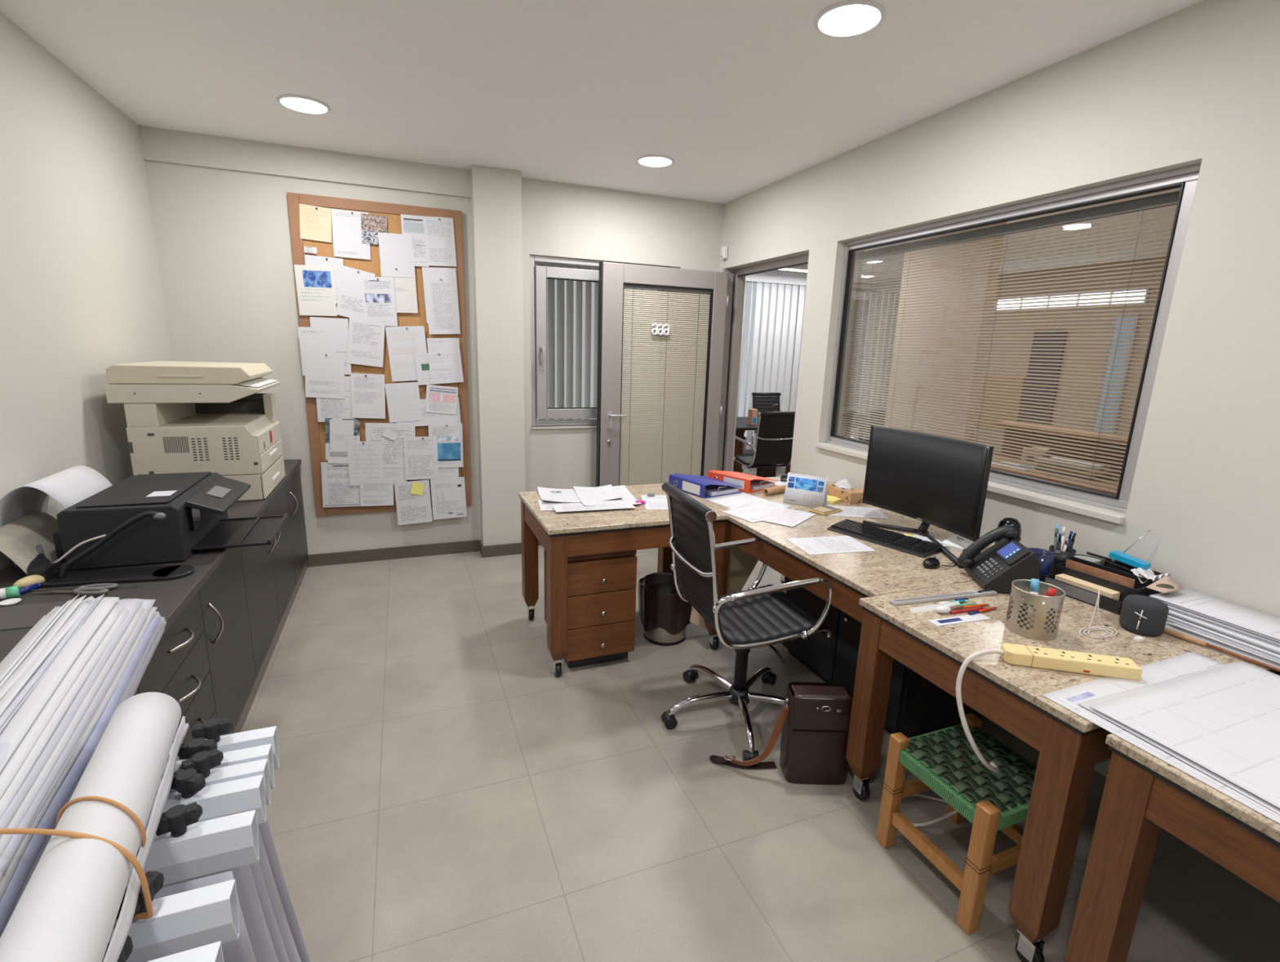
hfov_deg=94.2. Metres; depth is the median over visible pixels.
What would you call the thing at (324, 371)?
paper
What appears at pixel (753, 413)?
juice carton
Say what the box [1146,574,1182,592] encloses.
folded card
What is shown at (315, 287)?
paper
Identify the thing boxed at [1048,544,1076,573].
pen cup
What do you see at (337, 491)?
paper
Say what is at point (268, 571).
base cabinet
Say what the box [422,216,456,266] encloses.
paper
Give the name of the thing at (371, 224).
print
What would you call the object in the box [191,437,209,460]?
vent
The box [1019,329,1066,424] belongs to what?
door
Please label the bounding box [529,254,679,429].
window
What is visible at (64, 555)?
cable
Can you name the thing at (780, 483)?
paper sheet
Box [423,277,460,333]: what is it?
paper
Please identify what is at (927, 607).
ruler
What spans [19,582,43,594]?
marker pen
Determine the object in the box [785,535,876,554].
paper sheet
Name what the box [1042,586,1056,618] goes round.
marker
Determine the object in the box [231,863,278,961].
sheets
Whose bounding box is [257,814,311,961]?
sheets
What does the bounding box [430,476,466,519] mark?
paper
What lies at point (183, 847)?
hanger
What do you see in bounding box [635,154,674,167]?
recessed light
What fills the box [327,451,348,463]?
paper
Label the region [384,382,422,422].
paper
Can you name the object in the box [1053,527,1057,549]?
pen
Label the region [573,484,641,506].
paper sheet
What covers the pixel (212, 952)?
hanger
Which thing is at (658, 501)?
paper sheet
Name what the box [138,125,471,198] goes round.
beam
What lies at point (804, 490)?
desk calendar
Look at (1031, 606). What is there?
marker
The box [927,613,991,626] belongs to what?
card
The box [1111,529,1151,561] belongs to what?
antenna
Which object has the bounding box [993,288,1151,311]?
clerestory window
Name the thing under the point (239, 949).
sheets
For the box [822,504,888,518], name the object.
paper sheet
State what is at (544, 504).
paper sheet
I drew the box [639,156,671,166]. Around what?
diffuser
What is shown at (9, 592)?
glue stick
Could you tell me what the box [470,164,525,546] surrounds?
column
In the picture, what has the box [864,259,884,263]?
recessed light
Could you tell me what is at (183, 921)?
hanger
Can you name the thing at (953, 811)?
cable
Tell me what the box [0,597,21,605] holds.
tray
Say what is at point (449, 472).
paper
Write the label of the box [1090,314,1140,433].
window
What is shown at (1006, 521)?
round speaker
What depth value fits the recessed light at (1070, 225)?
5.02 m
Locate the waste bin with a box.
[638,572,692,645]
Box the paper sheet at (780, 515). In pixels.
[751,506,816,526]
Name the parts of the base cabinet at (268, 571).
door, handle, handle, door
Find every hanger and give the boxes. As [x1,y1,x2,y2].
[102,935,223,961]
[108,870,239,961]
[125,801,259,887]
[144,768,266,831]
[155,747,271,804]
[160,737,274,788]
[166,717,279,768]
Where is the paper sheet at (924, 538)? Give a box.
[914,533,946,546]
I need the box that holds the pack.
[1108,550,1151,569]
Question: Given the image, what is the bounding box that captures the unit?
[782,577,985,737]
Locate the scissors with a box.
[26,582,118,594]
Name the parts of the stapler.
arm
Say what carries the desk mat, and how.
on the countertop
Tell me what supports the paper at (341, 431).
attached to the notice board
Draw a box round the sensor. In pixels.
[720,245,728,258]
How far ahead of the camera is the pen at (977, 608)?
1.89 m
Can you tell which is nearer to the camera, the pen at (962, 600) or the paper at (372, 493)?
the pen at (962, 600)
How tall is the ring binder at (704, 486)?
0.075 m
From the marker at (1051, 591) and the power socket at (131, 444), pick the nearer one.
the marker at (1051, 591)
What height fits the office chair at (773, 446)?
0.985 m
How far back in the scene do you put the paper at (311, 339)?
3.76 m
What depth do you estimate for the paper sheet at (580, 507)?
2.97 m
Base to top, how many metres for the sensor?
0.090 m
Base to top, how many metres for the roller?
0.024 m
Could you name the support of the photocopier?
on the countertop
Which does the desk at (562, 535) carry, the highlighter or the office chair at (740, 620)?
the highlighter
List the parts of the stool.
leg, wrapped rail, wrapped rail, leg, leg, wrapped rail, wrapped rail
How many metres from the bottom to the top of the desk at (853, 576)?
0.735 m
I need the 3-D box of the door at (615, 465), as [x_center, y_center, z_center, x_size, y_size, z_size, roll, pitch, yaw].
[0.180,-0.546,4.602,1.034,2.100,0.131,-3,13,-21]
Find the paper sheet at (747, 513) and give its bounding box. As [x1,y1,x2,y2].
[722,504,774,522]
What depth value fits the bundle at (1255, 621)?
1.79 m
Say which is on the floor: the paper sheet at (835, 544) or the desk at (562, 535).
the desk at (562, 535)
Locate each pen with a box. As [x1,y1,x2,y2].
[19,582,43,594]
[937,599,969,603]
[945,602,981,607]
[949,607,986,613]
[951,603,990,608]
[955,597,969,599]
[968,606,996,614]
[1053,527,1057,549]
[1056,524,1058,537]
[1057,533,1061,550]
[1060,526,1065,551]
[1062,537,1068,551]
[1066,530,1072,551]
[1066,532,1076,551]
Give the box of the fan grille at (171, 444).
[162,435,189,453]
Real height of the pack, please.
0.033 m
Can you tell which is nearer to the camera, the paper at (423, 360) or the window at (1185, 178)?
the window at (1185, 178)
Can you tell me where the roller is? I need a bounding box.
[935,604,955,613]
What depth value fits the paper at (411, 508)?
4.17 m
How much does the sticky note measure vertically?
0.097 m
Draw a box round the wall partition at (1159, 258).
[973,257,1165,452]
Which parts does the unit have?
door, knob, door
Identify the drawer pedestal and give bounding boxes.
[543,548,637,666]
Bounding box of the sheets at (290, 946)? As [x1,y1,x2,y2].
[257,823,301,961]
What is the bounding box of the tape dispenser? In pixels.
[8,544,57,577]
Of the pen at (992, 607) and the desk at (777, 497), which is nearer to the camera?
the pen at (992, 607)
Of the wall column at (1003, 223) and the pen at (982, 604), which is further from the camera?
the wall column at (1003, 223)
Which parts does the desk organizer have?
panel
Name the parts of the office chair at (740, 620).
rail, leg, leg, armrest, leg, leg, leg, rail, armrest, tilt lever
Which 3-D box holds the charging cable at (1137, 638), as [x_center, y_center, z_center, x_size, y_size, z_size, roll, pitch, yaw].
[1.391,0.397,1.764,0.170,0.119,0.094,4,13,10]
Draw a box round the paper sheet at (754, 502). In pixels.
[727,498,791,509]
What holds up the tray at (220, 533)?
on the printer
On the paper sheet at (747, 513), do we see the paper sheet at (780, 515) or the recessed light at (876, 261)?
the paper sheet at (780, 515)
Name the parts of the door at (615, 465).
handle, blind rail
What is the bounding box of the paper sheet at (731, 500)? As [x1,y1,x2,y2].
[702,492,768,506]
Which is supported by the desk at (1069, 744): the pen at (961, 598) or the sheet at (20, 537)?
the pen at (961, 598)
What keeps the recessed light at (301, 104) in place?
in the ceiling
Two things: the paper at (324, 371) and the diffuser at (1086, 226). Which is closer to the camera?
the paper at (324, 371)
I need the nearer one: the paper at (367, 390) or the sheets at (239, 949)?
the sheets at (239, 949)
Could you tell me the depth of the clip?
3.26 m
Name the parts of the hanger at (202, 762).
wing knob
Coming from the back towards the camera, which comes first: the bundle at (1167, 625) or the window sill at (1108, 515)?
the window sill at (1108, 515)
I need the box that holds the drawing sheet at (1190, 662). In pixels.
[1042,651,1279,823]
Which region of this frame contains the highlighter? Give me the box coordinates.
[635,500,645,504]
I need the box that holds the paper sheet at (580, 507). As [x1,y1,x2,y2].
[552,502,635,511]
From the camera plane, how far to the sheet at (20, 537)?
1.96 m
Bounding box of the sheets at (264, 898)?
[249,861,289,961]
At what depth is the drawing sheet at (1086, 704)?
1.28 m
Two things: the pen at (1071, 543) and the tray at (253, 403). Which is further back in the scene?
the tray at (253, 403)
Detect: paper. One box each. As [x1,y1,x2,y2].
[0,465,112,526]
[293,264,337,315]
[297,326,335,375]
[299,204,331,242]
[304,246,316,253]
[304,254,344,303]
[304,351,345,399]
[309,316,351,374]
[315,376,354,422]
[320,462,360,506]
[324,417,359,459]
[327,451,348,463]
[329,419,353,452]
[331,208,370,259]
[336,265,374,319]
[346,440,383,485]
[347,317,385,367]
[350,373,385,418]
[360,275,397,325]
[360,480,393,506]
[364,422,415,467]
[377,232,415,277]
[380,267,417,312]
[382,428,398,440]
[382,467,406,483]
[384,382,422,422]
[385,325,426,381]
[394,480,432,524]
[395,397,461,426]
[400,213,429,266]
[403,435,438,479]
[413,351,463,385]
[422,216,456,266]
[422,266,459,323]
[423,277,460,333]
[425,384,457,414]
[426,337,461,373]
[428,422,463,467]
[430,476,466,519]
[438,466,458,478]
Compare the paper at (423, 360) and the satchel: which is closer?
the satchel
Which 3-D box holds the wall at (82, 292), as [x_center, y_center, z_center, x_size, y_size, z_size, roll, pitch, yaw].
[-1.696,0.017,0.643,0.150,2.635,6.800,-3,13,-21]
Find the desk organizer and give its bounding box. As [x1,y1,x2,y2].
[1040,551,1164,614]
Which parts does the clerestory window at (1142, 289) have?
pane, pane, pane, pane, pane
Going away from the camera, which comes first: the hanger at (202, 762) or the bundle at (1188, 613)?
the hanger at (202, 762)
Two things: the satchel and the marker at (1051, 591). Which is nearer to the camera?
the marker at (1051, 591)
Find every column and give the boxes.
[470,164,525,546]
[884,222,1006,439]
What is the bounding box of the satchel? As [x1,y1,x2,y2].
[709,681,853,784]
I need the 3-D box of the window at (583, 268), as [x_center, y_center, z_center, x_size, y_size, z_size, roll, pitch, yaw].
[0.724,-1.717,8.493,10.100,2.250,0.010,-3,13,-21]
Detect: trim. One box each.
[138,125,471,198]
[716,268,735,470]
[721,262,808,471]
[723,253,808,471]
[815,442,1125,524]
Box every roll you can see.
[0,691,189,961]
[763,484,786,494]
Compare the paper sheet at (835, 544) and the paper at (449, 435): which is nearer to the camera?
the paper sheet at (835, 544)
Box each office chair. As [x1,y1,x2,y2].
[661,481,832,764]
[733,411,795,476]
[750,392,781,434]
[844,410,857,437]
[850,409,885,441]
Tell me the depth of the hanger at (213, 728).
1.02 m
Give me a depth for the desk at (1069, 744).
1.58 m
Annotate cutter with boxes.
[29,511,195,587]
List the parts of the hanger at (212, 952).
wing knob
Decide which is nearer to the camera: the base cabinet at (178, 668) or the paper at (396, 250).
the base cabinet at (178, 668)
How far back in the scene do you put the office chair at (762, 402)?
8.13 m
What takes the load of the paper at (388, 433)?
attached to the notice board
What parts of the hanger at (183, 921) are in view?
wing knob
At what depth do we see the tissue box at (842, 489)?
3.28 m
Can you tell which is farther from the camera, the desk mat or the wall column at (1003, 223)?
the wall column at (1003, 223)
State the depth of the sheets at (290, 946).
1.06 m
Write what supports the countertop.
on the cabinet
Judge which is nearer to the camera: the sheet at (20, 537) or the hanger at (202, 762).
the hanger at (202, 762)
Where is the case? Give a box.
[1073,553,1105,564]
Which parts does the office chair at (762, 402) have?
rail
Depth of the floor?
1.97 m
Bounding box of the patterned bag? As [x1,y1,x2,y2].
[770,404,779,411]
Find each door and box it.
[595,262,728,486]
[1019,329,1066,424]
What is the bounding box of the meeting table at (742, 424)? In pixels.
[733,414,867,477]
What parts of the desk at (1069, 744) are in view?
leg, cord, power strip, leg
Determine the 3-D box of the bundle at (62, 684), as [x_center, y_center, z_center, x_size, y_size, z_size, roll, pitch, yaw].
[-0.868,0.404,0.840,0.344,0.133,1.232,-6,15,-31]
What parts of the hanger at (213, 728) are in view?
wing knob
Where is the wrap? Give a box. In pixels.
[1130,567,1170,582]
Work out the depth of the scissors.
1.80 m
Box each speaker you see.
[995,517,1021,543]
[1119,594,1168,636]
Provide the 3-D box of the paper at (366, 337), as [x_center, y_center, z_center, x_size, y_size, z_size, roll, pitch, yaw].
[-1.779,-0.898,3.869,0.240,0.310,0.003,-3,13,-21]
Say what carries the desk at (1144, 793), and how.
on the floor
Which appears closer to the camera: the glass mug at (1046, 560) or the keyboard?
the glass mug at (1046, 560)
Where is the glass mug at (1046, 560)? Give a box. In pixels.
[1027,547,1054,581]
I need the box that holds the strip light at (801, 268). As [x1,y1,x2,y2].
[780,265,879,277]
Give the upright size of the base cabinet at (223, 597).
0.721 m
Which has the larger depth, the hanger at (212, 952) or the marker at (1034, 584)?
the marker at (1034, 584)
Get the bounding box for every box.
[827,478,863,504]
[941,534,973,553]
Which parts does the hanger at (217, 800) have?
wing knob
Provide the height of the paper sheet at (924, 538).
0.010 m
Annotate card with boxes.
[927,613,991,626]
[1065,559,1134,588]
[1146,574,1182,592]
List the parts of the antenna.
rod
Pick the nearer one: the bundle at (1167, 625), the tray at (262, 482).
the bundle at (1167, 625)
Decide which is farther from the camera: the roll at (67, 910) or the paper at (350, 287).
the paper at (350, 287)
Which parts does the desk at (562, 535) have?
leg, leg, leg, leg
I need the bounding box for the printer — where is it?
[53,471,288,570]
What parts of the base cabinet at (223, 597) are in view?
handle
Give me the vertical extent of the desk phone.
0.204 m
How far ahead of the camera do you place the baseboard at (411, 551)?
4.25 m
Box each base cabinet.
[137,590,216,743]
[199,546,256,735]
[240,482,295,693]
[285,465,308,597]
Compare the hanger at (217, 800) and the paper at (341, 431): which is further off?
the paper at (341, 431)
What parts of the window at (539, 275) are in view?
handle, sill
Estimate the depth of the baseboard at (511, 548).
4.39 m
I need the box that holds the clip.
[647,492,654,496]
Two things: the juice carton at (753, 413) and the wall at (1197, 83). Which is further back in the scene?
the juice carton at (753, 413)
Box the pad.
[826,494,841,503]
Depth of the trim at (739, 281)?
4.77 m
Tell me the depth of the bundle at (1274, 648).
1.71 m
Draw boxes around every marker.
[1026,604,1036,629]
[1027,577,1039,609]
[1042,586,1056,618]
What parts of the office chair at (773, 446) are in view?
armrest, rail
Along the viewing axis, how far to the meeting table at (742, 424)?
6.55 m
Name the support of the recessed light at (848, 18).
in the ceiling
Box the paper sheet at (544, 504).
[537,499,582,510]
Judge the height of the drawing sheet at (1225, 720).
0.005 m
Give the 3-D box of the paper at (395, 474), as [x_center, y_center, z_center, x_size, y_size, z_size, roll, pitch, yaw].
[-1.703,-0.046,4.083,0.183,0.131,0.003,-5,14,-21]
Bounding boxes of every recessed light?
[276,93,330,114]
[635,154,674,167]
[813,0,885,37]
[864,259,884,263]
[1060,223,1093,230]
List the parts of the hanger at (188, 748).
wing knob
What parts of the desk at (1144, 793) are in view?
leg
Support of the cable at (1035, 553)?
on the desk organizer
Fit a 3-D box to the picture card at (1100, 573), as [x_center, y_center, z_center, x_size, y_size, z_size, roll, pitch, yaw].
[1.573,0.345,2.046,0.013,0.092,0.210,-4,14,-25]
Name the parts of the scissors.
blade, blade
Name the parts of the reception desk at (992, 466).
panel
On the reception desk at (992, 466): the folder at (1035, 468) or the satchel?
the folder at (1035, 468)
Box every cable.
[52,533,106,563]
[911,782,993,826]
[1035,553,1147,579]
[1079,590,1144,642]
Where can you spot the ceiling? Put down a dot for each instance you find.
(744, 97)
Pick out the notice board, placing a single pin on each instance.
(393, 211)
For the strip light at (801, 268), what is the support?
attached to the ceiling
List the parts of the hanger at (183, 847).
wing knob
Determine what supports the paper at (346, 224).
attached to the notice board
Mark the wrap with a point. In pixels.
(1148, 573)
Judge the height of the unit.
0.580 m
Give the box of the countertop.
[0,458,301,662]
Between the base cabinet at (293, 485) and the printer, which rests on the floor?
the base cabinet at (293, 485)
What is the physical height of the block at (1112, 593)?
0.044 m
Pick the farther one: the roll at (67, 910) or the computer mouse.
the computer mouse
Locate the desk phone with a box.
[956,524,1039,593]
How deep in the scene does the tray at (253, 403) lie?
3.23 m
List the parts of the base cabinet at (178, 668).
drawer, handle, drawer, handle, drawer, handle, drawer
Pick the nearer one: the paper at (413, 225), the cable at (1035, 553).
the cable at (1035, 553)
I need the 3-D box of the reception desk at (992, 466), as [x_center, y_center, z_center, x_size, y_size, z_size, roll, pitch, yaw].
[3.387,0.310,3.759,0.900,1.010,3.000,-3,13,-21]
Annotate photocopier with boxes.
[104,360,285,500]
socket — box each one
[127,441,133,453]
[146,432,154,435]
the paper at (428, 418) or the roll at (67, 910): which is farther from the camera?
the paper at (428, 418)
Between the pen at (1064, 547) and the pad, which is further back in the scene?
the pad
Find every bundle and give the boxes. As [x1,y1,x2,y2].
[0,593,166,936]
[1149,587,1279,641]
[1150,595,1279,646]
[1164,622,1279,668]
[1165,620,1279,665]
[1167,613,1279,661]
[1168,608,1279,653]
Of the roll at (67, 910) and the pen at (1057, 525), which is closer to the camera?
the roll at (67, 910)
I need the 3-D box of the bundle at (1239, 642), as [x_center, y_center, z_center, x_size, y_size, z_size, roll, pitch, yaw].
[1.829,0.481,1.587,0.226,0.010,0.632,-3,13,-20]
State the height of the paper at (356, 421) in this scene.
0.288 m
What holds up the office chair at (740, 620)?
on the floor
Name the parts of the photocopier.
lid, control panel, paper drawer, drawer pull, paper drawer, drawer pull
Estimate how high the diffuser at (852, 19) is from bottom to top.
0.001 m
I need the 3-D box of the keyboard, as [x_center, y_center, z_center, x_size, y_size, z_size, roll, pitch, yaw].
[1.063,0.244,2.611,0.155,0.031,0.460,-8,16,-37]
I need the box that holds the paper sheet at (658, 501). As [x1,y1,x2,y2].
[640,494,668,509]
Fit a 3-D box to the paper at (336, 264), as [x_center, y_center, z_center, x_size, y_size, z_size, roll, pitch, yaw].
[-1.967,-1.256,3.714,0.221,0.281,0.010,-3,13,-21]
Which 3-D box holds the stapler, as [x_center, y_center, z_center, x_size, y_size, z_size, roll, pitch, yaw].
[0.952,-0.018,3.725,0.140,0.050,0.036,6,13,18]
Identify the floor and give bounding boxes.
[240,453,1279,961]
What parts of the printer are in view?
scanner lid, control panel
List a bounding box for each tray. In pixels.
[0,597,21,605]
[191,513,288,550]
[195,393,265,413]
[222,455,280,500]
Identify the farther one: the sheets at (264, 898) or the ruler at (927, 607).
the ruler at (927, 607)
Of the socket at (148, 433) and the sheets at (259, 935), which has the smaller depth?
the sheets at (259, 935)
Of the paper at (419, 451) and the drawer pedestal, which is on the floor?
the drawer pedestal
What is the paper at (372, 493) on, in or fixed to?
attached to the notice board
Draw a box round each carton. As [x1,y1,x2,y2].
[747,408,757,425]
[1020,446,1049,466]
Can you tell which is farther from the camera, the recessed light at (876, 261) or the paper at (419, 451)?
the recessed light at (876, 261)
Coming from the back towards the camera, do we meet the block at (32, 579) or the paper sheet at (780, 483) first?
the paper sheet at (780, 483)
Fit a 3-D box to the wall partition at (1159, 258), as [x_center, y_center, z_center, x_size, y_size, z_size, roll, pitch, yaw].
[6.359,-0.639,4.682,0.100,2.635,8.500,-3,13,-21]
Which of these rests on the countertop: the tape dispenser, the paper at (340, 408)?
the tape dispenser
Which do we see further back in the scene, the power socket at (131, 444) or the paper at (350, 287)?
the paper at (350, 287)
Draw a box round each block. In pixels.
[12,574,45,588]
[1054,573,1119,599]
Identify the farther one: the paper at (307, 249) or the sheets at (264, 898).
the paper at (307, 249)
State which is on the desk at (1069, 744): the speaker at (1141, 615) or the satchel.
the speaker at (1141, 615)
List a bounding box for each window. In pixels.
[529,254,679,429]
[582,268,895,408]
[825,163,1200,513]
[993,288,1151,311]
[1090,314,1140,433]
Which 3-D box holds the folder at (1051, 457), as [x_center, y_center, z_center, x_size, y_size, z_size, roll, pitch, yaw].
[3.067,-0.124,4.212,0.260,0.028,0.340,-3,13,-21]
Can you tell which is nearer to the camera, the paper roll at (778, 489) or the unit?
the unit
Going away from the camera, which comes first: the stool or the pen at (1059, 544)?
the stool
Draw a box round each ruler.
[888,589,997,605]
[906,600,959,613]
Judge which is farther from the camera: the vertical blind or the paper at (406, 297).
the vertical blind
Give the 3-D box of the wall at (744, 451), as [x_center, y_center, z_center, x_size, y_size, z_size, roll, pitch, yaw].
[0.721,-1.662,8.510,10.300,2.635,0.100,-3,13,-21]
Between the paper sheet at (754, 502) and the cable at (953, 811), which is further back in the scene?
the paper sheet at (754, 502)
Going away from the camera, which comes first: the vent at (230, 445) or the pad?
the vent at (230, 445)
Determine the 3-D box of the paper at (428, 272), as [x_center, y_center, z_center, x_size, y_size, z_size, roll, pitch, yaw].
[-1.328,-1.237,3.976,0.227,0.364,0.003,-3,13,-21]
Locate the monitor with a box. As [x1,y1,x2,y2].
[862,425,993,568]
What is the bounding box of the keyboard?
[826,518,942,557]
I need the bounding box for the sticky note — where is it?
[410,482,424,494]
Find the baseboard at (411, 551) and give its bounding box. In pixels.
[306,539,480,567]
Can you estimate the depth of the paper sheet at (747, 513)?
2.99 m
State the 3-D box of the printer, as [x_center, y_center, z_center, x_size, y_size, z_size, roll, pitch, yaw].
[-1.741,0.119,2.288,0.612,0.210,0.570,-3,13,-21]
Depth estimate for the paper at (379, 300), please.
3.85 m
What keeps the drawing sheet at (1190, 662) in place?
on the desk at (1144, 793)
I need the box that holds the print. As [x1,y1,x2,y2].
[360,213,387,244]
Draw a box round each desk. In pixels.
[518,483,731,676]
[706,476,865,583]
[727,503,994,622]
[845,580,1279,961]
[990,421,1128,494]
[1064,733,1279,961]
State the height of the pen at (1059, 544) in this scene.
0.150 m
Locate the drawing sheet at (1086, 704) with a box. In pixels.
[1077,661,1279,814]
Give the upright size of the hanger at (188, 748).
0.110 m
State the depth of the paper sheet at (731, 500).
3.25 m
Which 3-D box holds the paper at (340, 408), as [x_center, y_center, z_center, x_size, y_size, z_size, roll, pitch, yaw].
[-1.984,-0.532,3.870,0.216,0.296,0.003,-3,13,-21]
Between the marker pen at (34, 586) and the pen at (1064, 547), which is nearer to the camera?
the marker pen at (34, 586)
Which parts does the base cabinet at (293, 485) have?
handle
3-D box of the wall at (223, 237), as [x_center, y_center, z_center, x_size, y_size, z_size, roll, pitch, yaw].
[-1.063,-0.787,4.342,3.800,2.635,0.180,-3,13,-21]
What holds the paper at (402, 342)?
attached to the notice board
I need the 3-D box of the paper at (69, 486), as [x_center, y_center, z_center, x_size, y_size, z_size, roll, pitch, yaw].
[-2.054,0.075,2.085,0.186,0.195,0.430,-3,13,-21]
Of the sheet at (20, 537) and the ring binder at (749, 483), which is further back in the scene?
the ring binder at (749, 483)
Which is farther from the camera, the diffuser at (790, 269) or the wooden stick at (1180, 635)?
the diffuser at (790, 269)
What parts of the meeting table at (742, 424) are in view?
leg, leg, leg, leg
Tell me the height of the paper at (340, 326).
0.351 m
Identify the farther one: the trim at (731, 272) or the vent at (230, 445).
the trim at (731, 272)
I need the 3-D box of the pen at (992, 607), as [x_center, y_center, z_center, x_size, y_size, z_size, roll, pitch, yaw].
[1.097,0.414,1.900,0.132,0.010,0.009,-4,14,-24]
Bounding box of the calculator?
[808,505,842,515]
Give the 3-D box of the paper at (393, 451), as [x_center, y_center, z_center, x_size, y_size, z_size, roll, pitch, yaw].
[-1.692,-0.240,4.043,0.320,0.316,0.003,-3,13,-21]
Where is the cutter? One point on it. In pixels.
(64, 577)
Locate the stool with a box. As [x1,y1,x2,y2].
[875,712,1036,934]
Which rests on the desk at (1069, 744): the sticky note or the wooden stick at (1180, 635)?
the wooden stick at (1180, 635)
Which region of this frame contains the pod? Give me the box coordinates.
[1155,583,1174,588]
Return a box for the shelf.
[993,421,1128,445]
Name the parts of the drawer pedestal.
drawer, drawer, pencil drawer, drawer, knob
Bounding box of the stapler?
[780,473,787,481]
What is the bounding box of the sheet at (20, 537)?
[0,510,65,574]
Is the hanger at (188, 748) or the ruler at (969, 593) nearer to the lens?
the hanger at (188, 748)
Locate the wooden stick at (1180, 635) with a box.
[1163,627,1279,671]
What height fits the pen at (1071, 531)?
0.155 m
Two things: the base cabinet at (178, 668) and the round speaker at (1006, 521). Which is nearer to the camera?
the base cabinet at (178, 668)
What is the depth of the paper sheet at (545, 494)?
3.22 m
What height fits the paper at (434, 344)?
0.243 m
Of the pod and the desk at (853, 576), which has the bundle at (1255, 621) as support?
the pod
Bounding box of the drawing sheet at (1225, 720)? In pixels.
[1088,661,1279,808]
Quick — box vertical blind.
[534,262,901,449]
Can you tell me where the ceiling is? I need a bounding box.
[0,0,1204,281]
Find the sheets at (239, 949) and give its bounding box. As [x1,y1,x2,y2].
[153,867,256,961]
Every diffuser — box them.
[280,97,326,112]
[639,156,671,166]
[780,268,872,277]
[818,4,879,35]
[1065,225,1090,229]
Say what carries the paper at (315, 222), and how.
attached to the notice board
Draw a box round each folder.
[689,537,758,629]
[1035,467,1112,479]
[1037,457,1111,471]
[1040,462,1116,475]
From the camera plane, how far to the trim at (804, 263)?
4.74 m
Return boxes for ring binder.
[668,473,741,497]
[707,470,777,493]
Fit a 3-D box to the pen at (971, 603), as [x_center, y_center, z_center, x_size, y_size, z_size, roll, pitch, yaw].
[1.050,0.404,1.938,0.142,0.010,0.009,-1,13,-13]
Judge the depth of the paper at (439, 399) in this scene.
4.10 m
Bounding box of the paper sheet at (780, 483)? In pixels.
[774,480,786,485]
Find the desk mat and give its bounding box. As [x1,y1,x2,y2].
[0,599,75,630]
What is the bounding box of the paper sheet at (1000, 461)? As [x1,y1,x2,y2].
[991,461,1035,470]
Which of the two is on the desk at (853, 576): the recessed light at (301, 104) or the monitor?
the monitor
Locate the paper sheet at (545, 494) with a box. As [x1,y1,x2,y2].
[537,484,623,502]
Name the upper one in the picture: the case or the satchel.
the case
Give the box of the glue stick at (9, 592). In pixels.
[0,585,20,599]
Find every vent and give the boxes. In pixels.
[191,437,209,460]
[222,436,239,459]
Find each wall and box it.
[0,11,172,569]
[144,160,723,554]
[535,264,889,453]
[719,0,1279,777]
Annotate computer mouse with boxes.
[922,555,940,568]
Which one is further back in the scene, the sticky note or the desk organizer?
the sticky note
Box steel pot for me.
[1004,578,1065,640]
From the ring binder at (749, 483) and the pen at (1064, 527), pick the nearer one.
the pen at (1064, 527)
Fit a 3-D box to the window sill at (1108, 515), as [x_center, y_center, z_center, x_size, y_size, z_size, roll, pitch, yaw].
[1.440,-0.043,2.928,0.076,0.028,1.728,-3,13,-21]
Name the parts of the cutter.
arm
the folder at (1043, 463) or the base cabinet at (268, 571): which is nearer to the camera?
the base cabinet at (268, 571)
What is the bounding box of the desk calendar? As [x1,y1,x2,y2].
[782,471,827,507]
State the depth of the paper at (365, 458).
4.00 m
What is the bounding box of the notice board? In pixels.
[286,192,471,515]
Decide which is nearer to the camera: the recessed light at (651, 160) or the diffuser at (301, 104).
the diffuser at (301, 104)
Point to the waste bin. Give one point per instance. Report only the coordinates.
(664, 616)

